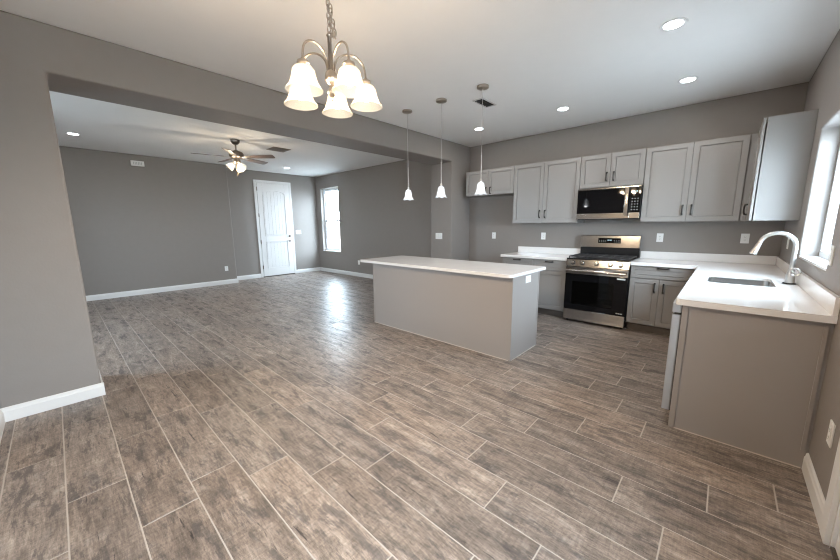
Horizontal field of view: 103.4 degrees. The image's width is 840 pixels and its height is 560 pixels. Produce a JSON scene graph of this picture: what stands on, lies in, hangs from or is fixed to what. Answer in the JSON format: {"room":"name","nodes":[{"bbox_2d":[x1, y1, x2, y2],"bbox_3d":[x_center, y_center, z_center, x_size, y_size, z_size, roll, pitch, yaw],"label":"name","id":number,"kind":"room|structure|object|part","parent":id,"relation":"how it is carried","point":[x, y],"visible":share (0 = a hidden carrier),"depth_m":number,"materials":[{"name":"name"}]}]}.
{"room":"kitchen","nodes":[
{"label":"kitchen","id":0,"kind":"room"},
{"bbox_2d":[59,146,236,295],"bbox_3d":[-6.363,-1.092,6.741,0.592,2.866,4.492,8,13,42],"label":"wall","id":1,"kind":"structure","parent":0,"point":[165,222],"depth_m":6.97,"materials":[{"name":"paint"}]},
{"bbox_2d":[130,160,144,166],"bbox_3d":[-5.742,-2.368,6.746,0.051,0.100,0.210,8,13,42],"label":"door chime","id":2,"kind":"object","parent":1,"relation":"attached to","point":[133,163],"visible":1,"depth_m":6.73,"materials":[{"name":"white plastic"}]},
{"bbox_2d":[86,278,238,300],"bbox_3d":[-6.122,0.298,6.770,0.015,0.108,4.506,8,13,42],"label":"baseboard","id":3,"kind":"structure","parent":1,"relation":"attached to","point":[229,281],"depth_m":7.21,"materials":[{"name":"white wood"}]},
{"bbox_2d":[0,10,469,408],"bbox_3d":[-1.233,-0.774,4.556,0.498,2.866,6.018,8,13,42],"label":"wall","id":4,"kind":"structure","parent":0,"point":[47,348],"depth_m":2.59,"materials":[{"name":"paint"}]},
{"bbox_2d":[0,382,105,421],"bbox_3d":[-2.873,0.958,2.625,0.015,0.108,0.555,8,13,42],"label":"baseboard","id":5,"kind":"structure","parent":4,"relation":"attached to","point":[25,409],"depth_m":2.60,"materials":[{"name":"white wood"}]},
{"bbox_2d":[436,233,441,238],"bbox_3d":[0.362,-0.845,6.376,0.162,0.116,0.009,8,13,42],"label":"light switch","id":6,"kind":"object","parent":4,"relation":"attached to","point":[438,235],"visible":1,"depth_m":6.37,"materials":[{"name":"white plastic"}]},
{"bbox_2d":[226,168,319,275],"bbox_3d":[-4.124,-1.563,9.455,0.180,2.866,2.595,8,13,42],"label":"wall","id":7,"kind":"structure","parent":0,"point":[240,187],"depth_m":9.05,"materials":[{"name":"paint"}]},
{"bbox_2d":[237,274,261,279],"bbox_3d":[-4.657,-0.077,8.951,0.015,0.108,0.733,8,13,42],"label":"baseboard","id":8,"kind":"structure","parent":7,"relation":"attached to","point":[244,277],"depth_m":8.98,"materials":[{"name":"white wood"}]},
{"bbox_2d":[256,183,293,275],"bbox_3d":[-4.051,-1.403,9.365,0.076,2.535,0.894,8,13,42],"label":"door","id":9,"kind":"structure","parent":7,"relation":"in","point":[273,199],"depth_m":9.37,"materials":[{"name":"white wood"}]},
{"bbox_3d":[-4.071,-1.868,9.311,0.004,1.175,0.566,8,13,42],"label":"plank panel","id":10,"kind":"part","parent":9,"relation":"part of","materials":[{"name":"white wood"}]},
{"bbox_3d":[-4.063,-1.870,9.304,0.014,1.232,0.624,8,13,42],"label":"panel moulding","id":11,"kind":"part","parent":9,"relation":"part of","materials":[{"name":"white wood"}]},
{"bbox_3d":[-4.061,-0.736,9.499,0.004,0.700,0.566,8,13,42],"label":"plank panel","id":12,"kind":"part","parent":9,"relation":"part of","materials":[{"name":"white wood"}]},
{"bbox_3d":[-4.054,-0.734,9.492,0.014,0.750,0.623,8,13,42],"label":"panel moulding","id":13,"kind":"part","parent":9,"relation":"part of","materials":[{"name":"white wood"}]},
{"bbox_2d":[253,179,296,276],"bbox_3d":[-4.070,-1.434,9.386,0.018,2.632,1.034,8,13,42],"label":"trim","id":14,"kind":"structure","parent":7,"relation":"attached to","point":[254,181],"depth_m":9.19,"materials":[{"name":"white wood"}]},
{"bbox_2d":[297,267,319,272],"bbox_3d":[-3.437,-0.306,10.264,0.015,0.108,0.809,8,13,42],"label":"baseboard","id":15,"kind":"structure","parent":7,"relation":"attached to","point":[316,268],"depth_m":10.25,"materials":[{"name":"white wood"}]},
{"bbox_2d":[0,271,833,559],"bbox_3d":[-1.908,0.720,4.708,10.296,0.120,7.488,8,13,42],"label":"floor","id":16,"kind":"structure","parent":0,"point":[264,418],"depth_m":2.07,"materials":[{"name":"brown tile"}]},
{"bbox_2d":[373,263,539,360],"bbox_3d":[0.343,0.257,4.322,2.175,0.879,0.644,8,13,42],"label":"kitchen island","id":17,"kind":"object","parent":16,"relation":"on","point":[496,317],"visible":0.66,"depth_m":3.80,"materials":[{"name":"grey paint"}]},
{"bbox_3d":[-0.658,0.184,4.815,0.024,0.878,0.024,8,13,42],"label":"corner moulding","id":18,"kind":"part","parent":17,"relation":"part of","materials":[{"name":"grey paint"}]},
{"bbox_2d":[360,255,545,277],"bbox_3d":[0.295,-0.209,4.343,2.400,0.034,0.863,8,13,42],"label":"island countertop","id":19,"kind":"structure","parent":17,"relation":"on","point":[503,270],"depth_m":4.00,"materials":[{"name":"white stone"}]},
{"bbox_3d":[0.928,0.408,3.382,0.024,0.878,0.024,8,13,42],"label":"corner moulding","id":20,"kind":"part","parent":17,"relation":"part of","materials":[{"name":"grey paint"}]},
{"bbox_2d":[526,275,530,282],"bbox_3d":[1.162,-0.010,3.555,0.009,0.075,0.116,8,13,42],"label":"wall outlet","id":21,"kind":"object","parent":17,"relation":"attached to","point":[528,278],"visible":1,"depth_m":3.55,"materials":[{"name":"white plastic"}]},
{"bbox_3d":[1.345,0.330,3.832,0.024,0.878,0.024,8,13,42],"label":"corner moulding","id":22,"kind":"part","parent":17,"relation":"part of","materials":[{"name":"grey paint"}]},
{"bbox_2d":[503,257,566,316],"bbox_3d":[1.951,0.061,5.439,1.040,0.873,0.646,8,13,42],"label":"base cabinet","id":23,"kind":"object","parent":16,"relation":"on","point":[552,279],"visible":0.45,"depth_m":5.05,"materials":[{"name":"grey paint"}]},
{"bbox_3d":[1.567,-0.279,5.356,0.508,0.147,0.020,8,13,42],"label":"drawer","id":24,"kind":"part","parent":23,"relation":"part of","materials":[{"name":"grey paint"}]},
{"bbox_2d":[501,252,571,260],"bbox_3d":[1.940,-0.391,5.371,1.060,0.040,0.647,8,13,42],"label":"countertop","id":25,"kind":"structure","parent":23,"relation":"on","point":[547,256],"depth_m":5.23,"materials":[{"name":"white stone"}]},
{"bbox_3d":[1.951,-0.224,5.009,0.522,0.147,0.020,8,13,42],"label":"drawer","id":26,"kind":"part","parent":23,"relation":"part of","materials":[{"name":"grey paint"}]},
{"bbox_3d":[1.954,0.148,5.072,0.523,0.592,0.020,8,13,42],"label":"door","id":27,"kind":"part","parent":23,"relation":"part of","materials":[{"name":"grey paint"}]},
{"bbox_2d":[563,235,641,328],"bbox_3d":[2.585,-0.013,4.754,0.787,1.232,0.705,8,13,42],"label":"gas range","id":28,"kind":"object","parent":16,"relation":"on","point":[597,279],"visible":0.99,"depth_m":4.62,"materials":[{"name":"silver metal"}]},
{"bbox_3d":[2.408,0.519,4.641,0.777,0.153,0.035,8,13,42],"label":"storage drawer","id":29,"kind":"part","parent":28,"relation":"part of","materials":[{"name":"silver metal"}]},
{"bbox_2d":[564,266,628,316],"bbox_3d":[2.550,0.112,4.735,0.777,0.613,0.599,8,13,42],"label":"oven","id":30,"kind":"object","parent":28,"relation":"in","point":[596,290],"depth_m":4.53,"materials":[{"name":"silver metal"}]},
{"bbox_3d":[2.400,-0.216,4.518,0.783,0.095,0.039,8,13,42],"label":"control panel","id":31,"kind":"part","parent":28,"relation":"part of","materials":[{"name":"silver metal"}]},
{"bbox_2d":[567,257,638,262],"bbox_3d":[2.595,-0.309,4.719,0.787,0.016,0.578,8,13,42],"label":"cooktop","id":32,"kind":"object","parent":28,"relation":"in","point":[576,259],"depth_m":4.50,"materials":[{"name":"metal"}]},
{"bbox_2d":[626,265,695,335],"bbox_3d":[3.173,0.233,4.335,0.684,0.873,0.646,8,13,42],"label":"base cabinet","id":33,"kind":"object","parent":16,"relation":"on","point":[653,291],"visible":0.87,"depth_m":4.18,"materials":[{"name":"grey paint"}]},
{"bbox_3d":[2.852,0.275,4.260,0.314,0.592,0.020,8,13,42],"label":"door","id":34,"kind":"part","parent":33,"relation":"part of","materials":[{"name":"grey paint"}]},
{"bbox_3d":[2.984,-0.078,4.076,0.679,0.147,0.020,8,13,42],"label":"drawer","id":35,"kind":"part","parent":33,"relation":"part of","materials":[{"name":"grey paint"}]},
{"bbox_3d":[3.104,0.310,4.032,0.362,0.592,0.020,8,13,42],"label":"door","id":36,"kind":"part","parent":33,"relation":"part of","materials":[{"name":"grey paint"}]},
{"bbox_2d":[661,299,682,409],"bbox_3d":[2.163,0.579,2.313,0.664,0.871,0.600,8,13,42],"label":"dishwasher","id":37,"kind":"object","parent":16,"relation":"on","point":[676,309],"visible":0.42,"depth_m":2.29,"materials":[{"name":"silver metal"}]},
{"bbox_2d":[668,305,834,468],"bbox_3d":[2.916,0.443,3.089,0.672,0.873,2.858,8,13,42],"label":"base cabinet","id":38,"kind":"object","parent":16,"relation":"on","point":[752,383],"visible":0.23,"depth_m":2.01,"materials":[{"name":"grey paint"}]},
{"bbox_3d":[1.745,0.593,2.243,0.032,0.872,0.008,8,13,42],"label":"corner moulding","id":39,"kind":"part","parent":38,"relation":"part of","materials":[{"name":"grey paint"}]},
{"bbox_2d":[630,258,837,323],"bbox_3d":[2.655,-0.041,3.227,1.342,0.040,2.887,8,13,42],"label":"countertop","id":40,"kind":"structure","parent":38,"relation":"on","point":[780,300],"depth_m":2.34,"materials":[{"name":"white stone"}]},
{"bbox_2d":[708,277,773,286],"bbox_3d":[2.729,0.116,2.855,0.445,0.187,0.565,8,13,42],"label":"sink","id":41,"kind":"object","parent":40,"relation":"in","point":[710,279],"visible":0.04,"depth_m":3.02,"materials":[{"name":"grey metal"}]},
{"bbox_2d":[749,231,800,284],"bbox_3d":[2.860,-0.183,2.677,0.299,0.415,0.112,8,13,42],"label":"kitchen faucet","id":42,"kind":"object","parent":40,"relation":"on","point":[790,275],"visible":1,"depth_m":2.62,"materials":[{"name":"silver metal"}]},
{"bbox_3d":[2.934,-0.064,2.592,0.048,0.065,0.062,-7,11,-34],"label":"loop handle","id":43,"kind":"part","parent":42,"relation":"part of","materials":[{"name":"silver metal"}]},
{"bbox_2d":[775,256,839,316],"bbox_3d":[3.143,-0.042,2.775,0.020,0.100,2.887,8,13,42],"label":"backsplash strip","id":44,"kind":"object","parent":40,"relation":"on","point":[823,296],"visible":0.93,"depth_m":2.08,"materials":[{"name":"white stone"}]},
{"bbox_3d":[2.185,0.601,1.836,0.018,0.761,0.008,8,13,42],"label":"corner moulding","id":45,"kind":"part","parent":38,"relation":"part of","materials":[{"name":"grey paint"}]},
{"bbox_2d":[0,0,839,176],"bbox_3d":[-1.934,-2.226,4.218,10.296,0.120,7.488,8,13,42],"label":"ceiling","id":46,"kind":"structure","parent":0,"point":[602,60],"depth_m":2.94,"materials":[{"name":"paint"}]},
{"bbox_2d":[192,139,274,175],"bbox_3d":[-3.202,-2.102,5.749,1.242,0.602,1.276,8,13,42],"label":"ceiling fan","id":47,"kind":"object","parent":46,"relation":"hanging from","point":[236,155],"visible":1,"depth_m":5.69,"materials":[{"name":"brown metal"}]},
{"bbox_3d":[-3.051,-2.054,5.323,0.131,0.036,0.470,-3,10,-15],"label":"blade","id":48,"kind":"part","parent":47,"relation":"part of","materials":[{"name":"brown wood"}]},
{"bbox_3d":[-3.017,-2.186,6.120,0.131,0.036,0.470,3,10,20],"label":"blade","id":49,"kind":"part","parent":47,"relation":"part of","materials":[{"name":"brown wood"}]},
{"bbox_3d":[-2.740,-2.120,5.709,0.470,0.036,0.131,0,9,2],"label":"blade","id":50,"kind":"part","parent":47,"relation":"part of","materials":[{"name":"brown wood"}]},
{"bbox_2d":[266,147,290,151],"bbox_3d":[-2.725,-2.514,6.399,0.320,0.010,0.335,8,13,42],"label":"ceiling vent","id":51,"kind":"object","parent":46,"relation":"in","point":[277,149],"visible":1,"depth_m":6.38,"materials":[{"name":"silver metal"}]},
{"bbox_2d":[292,0,370,108],"bbox_3d":[-0.502,-1.396,1.835,0.562,0.760,0.568,8,13,42],"label":"chandelier","id":52,"kind":"object","parent":46,"relation":"hanging from","point":[331,77],"visible":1,"depth_m":1.85,"materials":[{"name":"white glass"}]},
{"bbox_3d":[-0.699,-1.096,1.942,0.054,0.080,0.054,8,13,42],"label":"bulb","id":53,"kind":"part","parent":52,"relation":"part of","materials":[{"name":"white glass"}]},
{"bbox_3d":[-0.606,-1.062,1.729,0.054,0.080,0.054,8,13,42],"label":"bulb","id":54,"kind":"part","parent":52,"relation":"part of","materials":[{"name":"white glass"}]},
{"bbox_3d":[-0.609,-1.224,1.900,0.199,0.146,0.012,2,10,12],"label":"arm","id":55,"kind":"part","parent":52,"relation":"part of","materials":[{"name":"silver metal"}]},
{"bbox_3d":[-0.559,-1.206,1.787,0.012,0.146,0.199,5,11,30],"label":"arm","id":56,"kind":"part","parent":52,"relation":"part of","materials":[{"name":"silver metal"}]},
{"bbox_3d":[-0.523,-1.123,2.096,0.054,0.080,0.054,8,13,42],"label":"bulb","id":57,"kind":"part","parent":52,"relation":"part of","materials":[{"name":"white glass"}]},
{"bbox_3d":[-0.435,-1.209,1.799,0.012,0.146,0.199,-9,12,-41],"label":"arm","id":58,"kind":"part","parent":52,"relation":"part of","materials":[{"name":"silver metal"}]},
{"bbox_3d":[-0.372,-1.067,1.751,0.054,0.080,0.054,8,13,42],"label":"bulb","id":59,"kind":"part","parent":52,"relation":"part of","materials":[{"name":"white glass"}]},
{"bbox_3d":[-0.407,-1.229,1.919,0.199,0.146,0.012,-5,10,-23],"label":"arm","id":60,"kind":"part","parent":52,"relation":"part of","materials":[{"name":"silver metal"}]},
{"bbox_3d":[-0.321,-1.105,1.978,0.054,0.080,0.054,8,13,42],"label":"bulb","id":61,"kind":"part","parent":52,"relation":"part of","materials":[{"name":"white glass"}]},
{"bbox_2d":[402,109,413,200],"bbox_3d":[-0.160,-1.635,4.388,0.165,1.130,0.146,8,13,42],"label":"pendant light","id":62,"kind":"object","parent":46,"relation":"hanging from","point":[408,194],"visible":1,"depth_m":4.42,"materials":[{"name":"white glass"}]},
{"bbox_3d":[-0.155,-1.145,4.470,0.165,0.136,0.146,8,13,42],"label":"lamp shade","id":63,"kind":"part","parent":62,"relation":"part of","materials":[{"name":"white glass"}]},
{"bbox_2d":[436,98,446,197],"bbox_3d":[0.257,-1.579,4.025,0.165,1.130,0.146,8,13,42],"label":"pendant light","id":64,"kind":"object","parent":46,"relation":"hanging from","point":[441,191],"visible":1,"depth_m":4.06,"materials":[{"name":"white glass"}]},
{"bbox_3d":[0.262,-1.089,4.106,0.165,0.136,0.146,8,13,42],"label":"lamp shade","id":65,"kind":"part","parent":64,"relation":"part of","materials":[{"name":"white glass"}]},
{"bbox_2d":[473,127,484,130],"bbox_3d":[0.916,-2.343,5.153,0.176,0.004,0.176,8,13,42],"label":"recessed light","id":66,"kind":"object","parent":46,"relation":"in","point":[478,128],"visible":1,"depth_m":5.17,"materials":[{"name":"white"}]},
{"bbox_2d":[474,84,488,194],"bbox_3d":[0.678,-1.519,3.645,0.165,1.130,0.146,8,13,42],"label":"pendant light","id":67,"kind":"object","parent":46,"relation":"hanging from","point":[480,190],"visible":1,"depth_m":3.67,"materials":[{"name":"white glass"}]},
{"bbox_3d":[0.682,-1.029,3.726,0.165,0.136,0.146,8,13,42],"label":"lamp shade","id":68,"kind":"part","parent":67,"relation":"part of","materials":[{"name":"white glass"}]},
{"bbox_3d":[0.676,-1.711,3.613,0.005,0.669,0.005,-5,10,-25],"label":"cord","id":69,"kind":"part","parent":67,"relation":"part of","materials":[{"name":"grey plastic"}]},
{"bbox_2d":[472,98,495,107],"bbox_3d":[0.785,-2.152,4.033,0.143,0.010,0.320,8,13,42],"label":"ceiling vent","id":70,"kind":"object","parent":46,"relation":"in","point":[486,103],"visible":0.85,"depth_m":4.03,"materials":[{"name":"grey metal"}]},
{"bbox_2d":[556,107,569,111],"bbox_3d":[1.848,-2.207,4.288,0.176,0.004,0.176,8,13,42],"label":"recessed light","id":71,"kind":"object","parent":46,"relation":"in","point":[560,109],"visible":1,"depth_m":4.29,"materials":[{"name":"white"}]},
{"bbox_2d":[659,17,687,31],"bbox_3d":[1.895,-1.908,2.482,0.176,0.004,0.176,8,13,42],"label":"recessed light","id":72,"kind":"object","parent":46,"relation":"in","point":[676,23],"visible":1,"depth_m":2.48,"materials":[{"name":"white"}]},
{"bbox_2d":[677,76,698,83],"bbox_3d":[2.784,-2.076,3.449,0.176,0.004,0.176,8,13,42],"label":"recessed light","id":73,"kind":"object","parent":46,"relation":"in","point":[693,78],"visible":1,"depth_m":3.45,"materials":[{"name":"white"}]},
{"bbox_2d":[315,82,808,274],"bbox_3d":[0.516,-1.213,7.105,10.236,2.866,0.160,8,13,42],"label":"wall","id":74,"kind":"structure","parent":0,"point":[375,220],"depth_m":5.52,"materials":[{"name":"paint"}]},
{"bbox_2d":[323,187,340,251],"bbox_3d":[-2.619,-1.788,9.897,0.913,1.858,0.175,8,13,42],"label":"window","id":75,"kind":"structure","parent":74,"relation":"in","point":[335,188],"depth_m":10.12,"materials":[{"name":"white plastic"}]},
{"bbox_3d":[-2.576,-2.206,9.879,0.823,0.939,0.018,8,13,42],"label":"sash","id":76,"kind":"part","parent":75,"relation":"part of","materials":[{"name":"white plastic"}]},
{"bbox_3d":[-2.582,-1.361,10.004,0.823,0.889,0.018,8,13,42],"label":"sash","id":77,"kind":"part","parent":75,"relation":"part of","materials":[{"name":"white glass"}]},
{"bbox_2d":[320,267,372,278],"bbox_3d":[-1.272,-0.088,8.839,5.126,0.108,0.015,8,13,42],"label":"baseboard","id":78,"kind":"structure","parent":74,"relation":"attached to","point":[321,268],"depth_m":9.57,"materials":[{"name":"white wood"}]},
{"bbox_2d":[466,166,514,197],"bbox_3d":[1.300,-1.735,5.927,0.956,0.438,0.361,8,13,42],"label":"upper cabinet","id":79,"kind":"object","parent":74,"relation":"attached to","point":[498,181],"visible":0.84,"depth_m":5.78,"materials":[{"name":"grey paint"}]},
{"bbox_3d":[1.032,-1.743,5.991,0.470,0.432,0.020,8,13,42],"label":"door","id":80,"kind":"part","parent":79,"relation":"part of","materials":[{"name":"grey paint"}]},
{"bbox_3d":[1.385,-1.693,5.672,0.480,0.432,0.020,8,13,42],"label":"door","id":81,"kind":"part","parent":79,"relation":"part of","materials":[{"name":"grey paint"}]},
{"bbox_2d":[541,233,545,239],"bbox_3d":[2.086,-0.744,5.613,0.075,0.116,0.009,8,13,42],"label":"wall outlet","id":82,"kind":"object","parent":74,"relation":"attached to","point":[543,235],"visible":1,"depth_m":5.61,"materials":[{"name":"white plastic"}]},
{"bbox_2d":[513,157,583,222],"bbox_3d":[2.041,-1.385,5.301,1.035,0.936,0.361,8,13,42],"label":"upper cabinet","id":83,"kind":"object","parent":74,"relation":"attached to","point":[544,192],"visible":0.97,"depth_m":5.17,"materials":[{"name":"grey paint"}]},
{"bbox_3d":[1.754,-1.396,5.381,0.500,0.930,0.020,8,13,42],"label":"door","id":84,"kind":"part","parent":83,"relation":"part of","materials":[{"name":"grey paint"}]},
{"bbox_3d":[2.136,-1.342,5.036,0.530,0.930,0.020,8,13,42],"label":"door","id":85,"kind":"part","parent":83,"relation":"part of","materials":[{"name":"grey paint"}]},
{"bbox_2d":[518,246,579,254],"bbox_3d":[2.151,-0.500,5.587,1.060,0.100,0.020,8,13,42],"label":"backsplash strip","id":86,"kind":"object","parent":74,"relation":"attached to","point":[552,250],"visible":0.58,"depth_m":5.56,"materials":[{"name":"white stone"}]},
{"bbox_2d":[580,148,646,188],"bbox_3d":[2.713,-1.528,4.652,0.782,0.452,0.361,8,13,42],"label":"upper cabinet","id":87,"kind":"object","parent":74,"relation":"attached to","point":[624,168],"visible":0.91,"depth_m":4.52,"materials":[{"name":"grey paint"}]},
{"bbox_3d":[2.477,-1.531,4.686,0.385,0.446,0.020,8,13,42],"label":"door","id":88,"kind":"part","parent":87,"relation":"part of","materials":[{"name":"grey paint"}]},
{"bbox_2d":[576,185,643,219],"bbox_3d":[2.696,-1.077,4.703,0.784,0.436,0.424,8,13,42],"label":"microwave","id":89,"kind":"object","parent":87,"relation":"attached to","point":[622,202],"visible":0.98,"depth_m":4.55,"materials":[{"name":"silver metal"}]},
{"bbox_3d":[2.542,-1.094,4.619,0.660,0.329,0.023,8,13,42],"label":"door","id":90,"kind":"part","parent":89,"relation":"part of","materials":[{"name":"black glass"}]},
{"bbox_3d":[2.739,-1.038,4.403,0.045,0.368,0.036,8,13,42],"label":"door handle","id":91,"kind":"part","parent":89,"relation":"part of","materials":[{"name":"silver metal"}]},
{"bbox_3d":[2.766,-1.491,4.425,0.392,0.446,0.020,8,13,42],"label":"door","id":92,"kind":"part","parent":87,"relation":"part of","materials":[{"name":"grey paint"}]},
{"bbox_2d":[656,233,663,241],"bbox_3d":[3.279,-0.578,4.535,0.075,0.116,0.009,8,13,42],"label":"wall outlet","id":93,"kind":"object","parent":74,"relation":"attached to","point":[659,238],"visible":1,"depth_m":4.53,"materials":[{"name":"white plastic"}]},
{"bbox_2d":[640,134,750,221],"bbox_3d":[3.359,-1.199,4.110,0.951,0.936,0.361,8,13,42],"label":"upper cabinet","id":94,"kind":"object","parent":74,"relation":"attached to","point":[704,180],"visible":1,"depth_m":3.97,"materials":[{"name":"grey paint"}]},
{"bbox_3d":[3.092,-1.207,4.173,0.469,0.930,0.020,8,13,42],"label":"door","id":95,"kind":"part","parent":94,"relation":"part of","materials":[{"name":"grey paint"}]},
{"bbox_3d":[3.443,-1.157,3.856,0.476,0.930,0.020,8,13,42],"label":"door","id":96,"kind":"part","parent":94,"relation":"part of","materials":[{"name":"grey paint"}]},
{"bbox_2d":[640,251,776,264],"bbox_3d":[3.614,-0.293,4.265,1.321,0.100,0.020,8,13,42],"label":"backsplash strip","id":97,"kind":"object","parent":74,"relation":"attached to","point":[731,258],"visible":0.99,"depth_m":4.19,"materials":[{"name":"white stone"}]},
{"bbox_2d":[740,234,749,242],"bbox_3d":[3.895,-0.497,3.977,0.075,0.116,0.009,8,13,42],"label":"wall outlet","id":98,"kind":"object","parent":74,"relation":"attached to","point":[744,237],"visible":1,"depth_m":3.98,"materials":[{"name":"white plastic"}]},
{"bbox_2d":[779,29,839,500],"bbox_3d":[2.096,-0.286,1.442,0.160,2.866,6.178,8,13,42],"label":"wall","id":99,"kind":"structure","parent":0,"point":[823,92],"depth_m":2.62,"materials":[{"name":"paint"}]},
{"bbox_2d":[739,109,818,220],"bbox_3d":[3.631,-1.089,3.423,0.382,0.940,1.020,8,13,42],"label":"upper cabinet","id":100,"kind":"object","parent":99,"relation":"attached to","point":[780,153],"visible":1,"depth_m":3.04,"materials":[{"name":"grey paint"}]},
{"bbox_3d":[3.417,-1.080,3.382,0.020,0.932,0.663,8,13,42],"label":"door","id":101,"kind":"part","parent":100,"relation":"part of","materials":[{"name":"grey paint"}]},
{"bbox_2d":[802,453,825,528],"bbox_3d":[2.025,1.068,1.707,0.015,0.108,0.521,8,13,42],"label":"baseboard","id":102,"kind":"structure","parent":99,"relation":"attached to","point":[816,495],"depth_m":1.69,"materials":[{"name":"white wood"}]},
{"bbox_2d":[799,146,839,270],"bbox_3d":[2.930,-0.629,2.308,0.160,1.044,1.098,8,13,42],"label":"window","id":103,"kind":"structure","parent":99,"relation":"in","point":[821,261],"depth_m":2.66,"materials":[{"name":"white plastic"}]},
{"bbox_3d":[2.915,-0.126,2.409,0.108,0.018,1.098,8,13,42],"label":"sill","id":104,"kind":"part","parent":103,"relation":"part of","materials":[{"name":"white"}]},
{"bbox_2d":[819,438,839,547],"bbox_3d":[1.533,0.172,0.911,0.169,2.144,1.056,8,13,42],"label":"trim","id":105,"kind":"structure","parent":99,"relation":"attached to","point":[830,522],"depth_m":1.44,"materials":[{"name":"white wood"}]},
{"bbox_2d":[826,419,835,447],"bbox_3d":[1.980,0.741,1.601,0.009,0.116,0.075,8,13,42],"label":"wall outlet","id":106,"kind":"object","parent":99,"relation":"attached to","point":[831,430],"visible":1,"depth_m":1.59,"materials":[{"name":"white plastic"}]},
{"bbox_2d":[827,426,831,440],"bbox_3d":[1.977,0.740,1.603,0.003,0.068,0.033,8,13,42],"label":"socket","id":107,"kind":"object","parent":106,"relation":"attached to","point":[829,435],"depth_m":1.59,"materials":[{"name":"grey plastic"}]},
{"bbox_2d":[827,245,834,265],"bbox_3d":[2.434,-0.145,1.966,0.009,0.116,0.075,8,13,42],"label":"light switch","id":108,"kind":"object","parent":99,"relation":"attached to","point":[832,249],"visible":1,"depth_m":1.95,"materials":[{"name":"white plastic"}]},
{"bbox_2d":[830,546,838,559],"bbox_3d":[1.549,1.225,1.080,0.150,0.012,0.864,8,13,42],"label":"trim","id":109,"kind":"structure","parent":99,"relation":"attached to","point":[833,550],"depth_m":1.41,"materials":[{"name":"brown"}]},
{"bbox_2d":[835,529,839,559],"bbox_3d":[1.493,0.212,0.970,0.102,2.020,0.880,8,13,42],"label":"door","id":110,"kind":"structure","parent":99,"relation":"in","point":[837,547],"depth_m":1.41,"materials":[{"name":"white wood"}]},
{"bbox_3d":[-1.748,-0.161,0.892,4.755,2.866,0.160,8,13,42],"label":"wall","id":111,"kind":"structure","parent":0,"visible":0},
{"bbox_2d":[0,410,5,442],"bbox_3d":[-1.493,1.213,1.017,4.219,0.108,0.015,8,13,42],"label":"baseboard","id":112,"kind":"structure","parent":111,"relation":"attached to","point":[2,419],"depth_m":2.34,"materials":[{"name":"white wood"}]},
{"label":"outside","id":113,"kind":"structure","parent":0,"visible":0},
{"bbox_3d":[-0.302,0.468,7.239,70.000,0.220,70.000,8,13,42],"label":"ground","id":114,"kind":"structure","parent":113,"visible":0},
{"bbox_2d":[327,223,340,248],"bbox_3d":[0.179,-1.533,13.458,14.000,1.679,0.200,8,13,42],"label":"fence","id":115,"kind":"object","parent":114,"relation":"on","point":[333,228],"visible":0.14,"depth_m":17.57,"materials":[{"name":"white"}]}
]}

